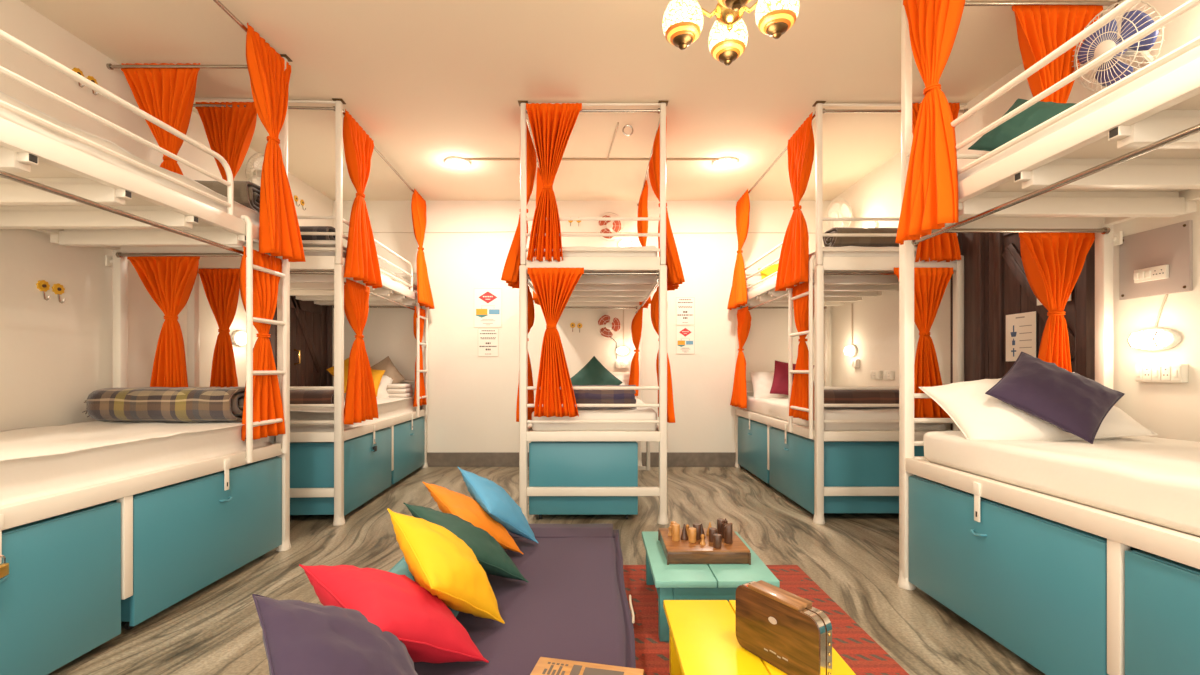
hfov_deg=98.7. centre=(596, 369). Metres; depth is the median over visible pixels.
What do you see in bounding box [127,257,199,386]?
curtain
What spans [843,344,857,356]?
lamp
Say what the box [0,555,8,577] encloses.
padlock
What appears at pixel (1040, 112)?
cushion
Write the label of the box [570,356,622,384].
cushion
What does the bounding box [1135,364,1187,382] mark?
board
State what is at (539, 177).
curtain
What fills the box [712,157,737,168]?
recessed light
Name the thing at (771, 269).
cushion
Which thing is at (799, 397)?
curtain
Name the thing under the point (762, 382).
pillow
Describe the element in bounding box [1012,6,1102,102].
curtain
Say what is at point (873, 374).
board
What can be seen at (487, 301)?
poster
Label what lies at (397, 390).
linens
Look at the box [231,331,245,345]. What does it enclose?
lamp
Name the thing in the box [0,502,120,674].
storage drawer
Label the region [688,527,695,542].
piece
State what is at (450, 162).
diffuser
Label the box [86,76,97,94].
wall hook
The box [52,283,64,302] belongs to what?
wall hook
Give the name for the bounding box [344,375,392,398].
pillow
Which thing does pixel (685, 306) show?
poster
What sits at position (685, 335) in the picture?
poster
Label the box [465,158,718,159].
conduit
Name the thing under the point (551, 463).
storage drawer
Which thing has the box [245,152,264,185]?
wall fan
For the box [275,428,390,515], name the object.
storage drawer
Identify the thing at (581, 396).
blanket
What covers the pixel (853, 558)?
floor
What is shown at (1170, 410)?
wall
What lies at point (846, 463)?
storage drawer
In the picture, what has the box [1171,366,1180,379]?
switch
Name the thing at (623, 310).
conduit
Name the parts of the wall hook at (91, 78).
flower plate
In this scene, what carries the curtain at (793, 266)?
hanging from the bunk bed at (836, 281)
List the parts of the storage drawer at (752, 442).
lid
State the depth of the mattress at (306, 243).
3.39 m
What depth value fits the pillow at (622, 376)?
5.09 m
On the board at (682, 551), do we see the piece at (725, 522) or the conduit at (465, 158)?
the piece at (725, 522)
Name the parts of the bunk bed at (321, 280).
post, curtain rod, rail, rail, frame, rail, rail, curtain rod, rail, rail, rail, post, post, ceiling plate, frame, curtain rod, guard rail, curtain rod, curtain rod, rail, post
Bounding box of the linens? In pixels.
[387,384,412,397]
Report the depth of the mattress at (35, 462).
2.02 m
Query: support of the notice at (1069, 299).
attached to the door at (996, 284)
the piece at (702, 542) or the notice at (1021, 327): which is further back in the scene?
the notice at (1021, 327)
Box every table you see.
[642,531,779,641]
[663,600,855,674]
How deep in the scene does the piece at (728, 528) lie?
2.11 m
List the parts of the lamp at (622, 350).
glass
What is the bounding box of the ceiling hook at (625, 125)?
[622,125,632,135]
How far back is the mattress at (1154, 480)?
1.64 m
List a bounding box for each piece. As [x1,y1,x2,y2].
[668,526,671,535]
[672,523,679,540]
[680,524,687,539]
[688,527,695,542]
[693,523,700,539]
[700,534,705,544]
[701,523,705,538]
[706,522,711,535]
[709,527,716,541]
[713,534,721,548]
[717,518,723,534]
[722,518,728,537]
[724,523,731,543]
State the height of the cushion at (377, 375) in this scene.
0.293 m
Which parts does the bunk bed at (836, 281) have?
post, guard rail, curtain rod, curtain rod, curtain rod, post, ceiling plate, post, frame, frame, rail, rail, rail, rail, rail, curtain rod, rail, rail, curtain rod, post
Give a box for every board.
[616,360,628,367]
[658,528,750,564]
[851,359,859,367]
[870,371,882,378]
[884,371,893,379]
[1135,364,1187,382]
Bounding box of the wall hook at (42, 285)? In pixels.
[36,280,49,300]
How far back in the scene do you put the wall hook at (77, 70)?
2.72 m
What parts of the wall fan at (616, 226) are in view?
blade, blade, blade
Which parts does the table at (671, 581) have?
leg, leg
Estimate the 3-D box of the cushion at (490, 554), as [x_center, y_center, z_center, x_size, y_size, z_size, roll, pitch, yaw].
[-0.540,0.713,2.122,0.475,0.331,0.363,0,0,45]
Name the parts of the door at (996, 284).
post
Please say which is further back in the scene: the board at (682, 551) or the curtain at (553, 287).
the curtain at (553, 287)
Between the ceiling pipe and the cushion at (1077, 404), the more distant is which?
the ceiling pipe
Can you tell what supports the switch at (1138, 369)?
attached to the board at (1174, 373)
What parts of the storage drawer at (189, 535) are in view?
lid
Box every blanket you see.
[82,387,244,421]
[194,180,259,211]
[290,390,333,403]
[299,226,334,239]
[572,385,636,408]
[823,227,916,246]
[824,390,898,408]
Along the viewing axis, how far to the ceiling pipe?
3.92 m
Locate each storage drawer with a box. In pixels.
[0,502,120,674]
[109,457,281,628]
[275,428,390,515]
[387,417,424,483]
[529,441,637,518]
[738,417,768,482]
[769,427,923,513]
[909,476,1139,674]
[1125,550,1199,674]
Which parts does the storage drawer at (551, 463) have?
lid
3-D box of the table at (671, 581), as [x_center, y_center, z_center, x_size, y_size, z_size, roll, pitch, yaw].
[0.441,0.889,2.170,0.455,0.232,0.580,0,0,0]
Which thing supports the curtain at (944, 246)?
hanging from the bunk bed at (836, 281)
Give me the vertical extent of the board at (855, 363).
0.080 m
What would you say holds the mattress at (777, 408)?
on the bunk bed at (836, 281)
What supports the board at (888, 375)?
attached to the wall at (1170, 410)
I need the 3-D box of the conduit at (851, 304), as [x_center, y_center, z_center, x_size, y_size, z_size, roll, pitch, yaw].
[2.432,-0.434,4.910,0.013,0.385,0.013,0,0,23]
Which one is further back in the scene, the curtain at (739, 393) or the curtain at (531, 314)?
the curtain at (739, 393)
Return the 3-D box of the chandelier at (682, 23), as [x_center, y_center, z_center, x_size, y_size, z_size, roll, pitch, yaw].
[0.494,-1.482,1.907,0.389,0.545,0.410,0,0,-35]
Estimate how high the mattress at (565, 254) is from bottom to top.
0.098 m
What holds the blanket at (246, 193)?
on the mattress at (239, 209)
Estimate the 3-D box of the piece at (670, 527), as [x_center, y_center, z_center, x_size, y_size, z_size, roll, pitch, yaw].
[0.316,0.697,2.223,0.023,0.039,0.023,0,0,0]
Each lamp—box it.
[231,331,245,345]
[615,346,629,355]
[618,240,631,246]
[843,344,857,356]
[862,221,877,227]
[1127,328,1180,350]
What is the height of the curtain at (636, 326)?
0.867 m
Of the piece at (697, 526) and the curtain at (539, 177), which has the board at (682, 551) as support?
the piece at (697, 526)
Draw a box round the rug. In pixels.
[623,565,908,674]
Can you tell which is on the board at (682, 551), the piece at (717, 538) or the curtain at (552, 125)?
the piece at (717, 538)
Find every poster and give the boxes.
[474,288,501,327]
[478,328,497,356]
[676,297,694,324]
[676,326,694,353]
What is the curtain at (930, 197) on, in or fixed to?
hanging from the bunk bed at (1137, 155)
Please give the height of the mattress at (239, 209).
0.152 m
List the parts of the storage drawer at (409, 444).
lid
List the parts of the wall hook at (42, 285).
flower plate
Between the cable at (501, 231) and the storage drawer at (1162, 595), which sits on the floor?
the storage drawer at (1162, 595)
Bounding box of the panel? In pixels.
[1119,220,1192,299]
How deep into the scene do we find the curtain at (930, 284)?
3.34 m
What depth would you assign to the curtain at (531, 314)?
3.60 m
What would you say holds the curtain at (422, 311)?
hanging from the bunk bed at (321, 280)
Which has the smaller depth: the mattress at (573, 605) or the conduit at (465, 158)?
the mattress at (573, 605)
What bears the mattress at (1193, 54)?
on the bunk bed at (1137, 155)
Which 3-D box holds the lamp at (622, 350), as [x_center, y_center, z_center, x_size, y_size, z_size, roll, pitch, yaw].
[0.265,-0.192,5.317,0.150,0.100,0.083,0,0,0]
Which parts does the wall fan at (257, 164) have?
blade, blade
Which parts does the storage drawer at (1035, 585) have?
lid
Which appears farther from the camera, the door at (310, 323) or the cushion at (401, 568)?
the door at (310, 323)
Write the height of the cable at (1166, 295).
0.137 m
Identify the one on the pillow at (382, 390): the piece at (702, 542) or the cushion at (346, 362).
the cushion at (346, 362)
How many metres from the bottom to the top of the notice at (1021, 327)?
0.270 m
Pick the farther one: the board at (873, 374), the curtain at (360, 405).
the board at (873, 374)
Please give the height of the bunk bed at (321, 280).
2.769 m
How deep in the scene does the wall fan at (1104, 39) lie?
2.22 m
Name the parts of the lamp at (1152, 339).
glass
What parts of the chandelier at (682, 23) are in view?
globe, arm, globe, stem, arm, globe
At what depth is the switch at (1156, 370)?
2.21 m
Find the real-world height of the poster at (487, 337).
0.291 m
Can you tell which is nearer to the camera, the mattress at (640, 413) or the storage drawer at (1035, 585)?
the storage drawer at (1035, 585)
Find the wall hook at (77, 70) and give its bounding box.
[72,68,83,87]
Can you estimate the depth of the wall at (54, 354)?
2.70 m
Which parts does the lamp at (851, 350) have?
glass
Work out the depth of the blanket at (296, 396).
3.51 m
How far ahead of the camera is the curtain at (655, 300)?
3.52 m
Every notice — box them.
[1006,311,1035,360]
[1037,294,1070,305]
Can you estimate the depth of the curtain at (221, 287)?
3.33 m
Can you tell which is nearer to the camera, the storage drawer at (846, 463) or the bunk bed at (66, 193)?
the bunk bed at (66, 193)
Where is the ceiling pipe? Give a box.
[607,122,618,158]
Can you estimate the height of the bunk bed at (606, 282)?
2.769 m
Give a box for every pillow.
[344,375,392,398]
[610,372,635,397]
[750,371,787,397]
[919,372,1157,440]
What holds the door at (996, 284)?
in the wall at (1170, 410)
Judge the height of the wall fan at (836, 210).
0.298 m
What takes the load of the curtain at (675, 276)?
hanging from the bunk bed at (606, 282)
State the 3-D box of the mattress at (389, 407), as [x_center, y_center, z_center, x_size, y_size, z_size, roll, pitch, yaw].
[-2.202,0.345,4.326,0.902,0.205,1.916,0,0,-3]
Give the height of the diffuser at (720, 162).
0.006 m
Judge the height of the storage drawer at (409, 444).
0.527 m
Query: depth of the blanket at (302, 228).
3.45 m
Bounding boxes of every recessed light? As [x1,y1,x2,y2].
[444,157,470,168]
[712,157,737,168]
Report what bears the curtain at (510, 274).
hanging from the bunk bed at (606, 282)
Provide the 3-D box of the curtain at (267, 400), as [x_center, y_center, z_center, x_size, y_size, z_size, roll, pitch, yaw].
[-1.768,-0.124,2.703,0.106,0.971,0.326,0,0,0]
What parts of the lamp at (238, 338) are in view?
glass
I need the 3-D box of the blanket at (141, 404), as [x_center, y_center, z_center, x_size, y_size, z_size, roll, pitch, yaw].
[-2.233,0.185,2.748,0.783,0.183,0.311,0,0,0]
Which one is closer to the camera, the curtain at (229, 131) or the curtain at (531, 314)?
the curtain at (229, 131)
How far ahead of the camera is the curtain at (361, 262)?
3.57 m
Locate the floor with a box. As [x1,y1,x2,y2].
[47,467,1045,674]
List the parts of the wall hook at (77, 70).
flower plate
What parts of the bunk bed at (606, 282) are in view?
post, curtain rod, curtain rod, frame, rail, rail, rail, rail, rail, rail, curtain rod, frame, curtain rod, rail, curtain rod, post, curtain rod, curtain rod, post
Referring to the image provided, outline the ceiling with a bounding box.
[20,0,1108,200]
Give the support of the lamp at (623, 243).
attached to the wall at (472, 399)
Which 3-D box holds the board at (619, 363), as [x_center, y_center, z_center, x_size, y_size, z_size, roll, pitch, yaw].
[0.262,-0.052,5.340,0.135,0.085,0.038,0,0,0]
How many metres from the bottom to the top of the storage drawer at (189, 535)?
0.527 m
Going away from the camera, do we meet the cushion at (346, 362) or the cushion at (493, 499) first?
the cushion at (493, 499)
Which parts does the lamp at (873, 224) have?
glass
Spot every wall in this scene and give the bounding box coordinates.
[0,0,332,430]
[333,201,830,451]
[831,0,1199,441]
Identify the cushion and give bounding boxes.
[252,594,417,674]
[299,564,488,662]
[326,358,371,375]
[344,366,384,396]
[371,356,405,383]
[387,508,504,623]
[388,556,458,617]
[403,503,528,581]
[423,482,522,553]
[458,467,537,542]
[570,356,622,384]
[758,264,777,279]
[770,360,813,394]
[968,98,1076,150]
[985,352,1123,443]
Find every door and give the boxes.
[269,296,331,386]
[951,233,1094,429]
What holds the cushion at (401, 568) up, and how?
on the mattress at (573, 605)
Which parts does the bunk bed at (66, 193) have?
guard rail, post, curtain rod, frame, frame, curtain rod, curtain rod, curtain rod, post, ceiling plate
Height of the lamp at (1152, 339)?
0.100 m
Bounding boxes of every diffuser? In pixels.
[447,159,468,166]
[714,159,735,166]
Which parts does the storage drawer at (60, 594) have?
lid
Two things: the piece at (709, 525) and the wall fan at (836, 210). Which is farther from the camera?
the wall fan at (836, 210)
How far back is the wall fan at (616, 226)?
5.23 m
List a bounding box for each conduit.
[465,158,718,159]
[623,310,623,345]
[851,304,852,343]
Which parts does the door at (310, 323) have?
rail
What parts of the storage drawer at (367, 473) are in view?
lid, panel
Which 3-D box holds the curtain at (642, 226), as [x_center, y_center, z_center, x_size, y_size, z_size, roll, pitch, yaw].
[0.451,-1.172,4.996,0.130,1.118,0.601,0,0,0]
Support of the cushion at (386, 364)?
on the mattress at (389, 407)
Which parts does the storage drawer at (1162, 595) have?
lid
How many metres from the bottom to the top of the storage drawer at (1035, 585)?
0.527 m
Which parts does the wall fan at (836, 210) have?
blade, blade, blade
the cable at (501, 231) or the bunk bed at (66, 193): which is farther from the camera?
the cable at (501, 231)
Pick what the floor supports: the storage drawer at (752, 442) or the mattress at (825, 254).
the storage drawer at (752, 442)
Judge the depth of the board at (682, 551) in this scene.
2.04 m
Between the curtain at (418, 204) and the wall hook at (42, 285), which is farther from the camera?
the curtain at (418, 204)
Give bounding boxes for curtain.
[121,63,199,175]
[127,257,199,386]
[195,102,256,180]
[198,268,239,386]
[239,246,285,440]
[246,22,305,261]
[343,109,382,287]
[344,278,377,424]
[411,188,434,308]
[413,306,426,406]
[501,125,536,288]
[516,286,534,421]
[526,103,581,261]
[527,268,583,416]
[533,167,542,304]
[629,307,642,395]
[637,180,650,308]
[649,118,684,290]
[651,286,675,422]
[727,190,749,309]
[730,306,750,407]
[775,112,814,290]
[789,282,813,420]
[894,267,953,417]
[895,0,964,244]
[912,103,960,261]
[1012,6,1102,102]
[1019,233,1094,371]
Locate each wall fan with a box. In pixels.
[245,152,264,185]
[595,212,623,240]
[595,312,622,339]
[825,198,853,228]
[1072,0,1164,92]
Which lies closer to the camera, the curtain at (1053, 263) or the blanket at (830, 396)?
the curtain at (1053, 263)
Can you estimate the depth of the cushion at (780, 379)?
4.81 m
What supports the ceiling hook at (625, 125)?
attached to the ceiling
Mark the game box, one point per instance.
(544, 666)
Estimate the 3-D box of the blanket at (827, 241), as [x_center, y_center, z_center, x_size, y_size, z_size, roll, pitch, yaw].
[1.986,-0.899,3.571,0.762,0.150,0.216,0,0,0]
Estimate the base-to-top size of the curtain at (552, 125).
1.024 m
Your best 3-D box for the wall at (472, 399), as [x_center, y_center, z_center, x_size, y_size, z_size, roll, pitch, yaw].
[-0.155,-0.372,5.410,5.190,2.770,0.100,0,0,0]
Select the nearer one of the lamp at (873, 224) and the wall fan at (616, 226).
the lamp at (873, 224)
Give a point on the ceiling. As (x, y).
(430, 82)
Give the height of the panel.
0.290 m
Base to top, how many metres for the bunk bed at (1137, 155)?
2.769 m
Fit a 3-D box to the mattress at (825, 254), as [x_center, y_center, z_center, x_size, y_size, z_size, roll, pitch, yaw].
[1.923,-0.780,4.375,0.865,0.098,1.890,0,0,0]
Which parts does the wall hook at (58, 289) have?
flower plate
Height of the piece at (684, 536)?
0.064 m
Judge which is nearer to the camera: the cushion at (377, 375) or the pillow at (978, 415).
the pillow at (978, 415)
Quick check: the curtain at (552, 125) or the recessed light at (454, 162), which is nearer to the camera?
the curtain at (552, 125)
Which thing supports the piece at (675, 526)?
on the board at (682, 551)
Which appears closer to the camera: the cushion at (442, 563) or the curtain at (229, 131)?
the cushion at (442, 563)
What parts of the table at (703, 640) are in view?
leg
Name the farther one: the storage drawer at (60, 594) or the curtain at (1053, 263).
the curtain at (1053, 263)
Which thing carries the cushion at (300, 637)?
on the mattress at (573, 605)
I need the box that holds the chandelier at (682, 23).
[662,0,798,65]
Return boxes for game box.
[530,657,643,674]
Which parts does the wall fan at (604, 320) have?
blade, blade, blade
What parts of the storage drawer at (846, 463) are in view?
panel, lid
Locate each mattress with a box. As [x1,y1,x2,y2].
[0,91,258,242]
[0,416,275,505]
[290,394,421,431]
[302,240,416,291]
[414,524,635,674]
[532,398,656,430]
[562,246,656,256]
[744,396,946,430]
[747,246,916,292]
[923,431,1199,535]
[958,46,1199,181]
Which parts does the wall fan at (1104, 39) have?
blade, blade, blade, arm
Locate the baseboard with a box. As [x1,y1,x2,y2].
[427,452,735,466]
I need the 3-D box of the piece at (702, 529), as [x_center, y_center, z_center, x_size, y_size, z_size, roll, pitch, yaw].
[0.445,0.686,2.192,0.033,0.060,0.032,0,0,0]
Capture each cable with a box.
[343,231,778,232]
[1155,294,1167,326]
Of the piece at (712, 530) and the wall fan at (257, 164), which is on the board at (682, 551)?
the piece at (712, 530)
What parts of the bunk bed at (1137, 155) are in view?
post, rail, rail, rail, rail, curtain rod, curtain rod, frame, guard rail, curtain rod, frame, post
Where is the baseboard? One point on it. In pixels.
(434, 459)
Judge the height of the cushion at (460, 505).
0.347 m
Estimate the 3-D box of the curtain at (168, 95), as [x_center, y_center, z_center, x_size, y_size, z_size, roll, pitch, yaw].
[-2.463,-1.256,2.932,0.445,0.946,0.104,0,0,0]
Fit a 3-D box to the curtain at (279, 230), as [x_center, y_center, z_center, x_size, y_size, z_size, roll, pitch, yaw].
[-1.712,-1.162,2.751,0.198,1.139,0.366,0,0,2]
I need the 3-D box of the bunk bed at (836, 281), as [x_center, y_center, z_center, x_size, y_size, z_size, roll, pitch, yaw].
[1.932,-0.371,4.375,1.028,2.769,2.026,0,0,0]
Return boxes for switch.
[1135,366,1142,379]
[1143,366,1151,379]
[1152,366,1160,379]
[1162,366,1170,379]
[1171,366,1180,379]
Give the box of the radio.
[736,580,831,674]
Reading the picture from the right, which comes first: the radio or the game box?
the radio
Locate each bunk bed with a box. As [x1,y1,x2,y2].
[0,0,292,599]
[187,97,427,525]
[518,101,668,524]
[735,101,967,523]
[897,0,1199,674]
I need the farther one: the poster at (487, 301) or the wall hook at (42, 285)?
the poster at (487, 301)
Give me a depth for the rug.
2.00 m
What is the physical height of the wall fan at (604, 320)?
0.282 m
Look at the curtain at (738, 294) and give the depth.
5.09 m
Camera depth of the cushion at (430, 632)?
1.44 m
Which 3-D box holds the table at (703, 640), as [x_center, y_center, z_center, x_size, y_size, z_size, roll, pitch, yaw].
[0.440,0.889,1.415,0.436,0.232,0.630,0,0,0]
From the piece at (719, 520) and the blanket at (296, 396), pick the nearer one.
the piece at (719, 520)

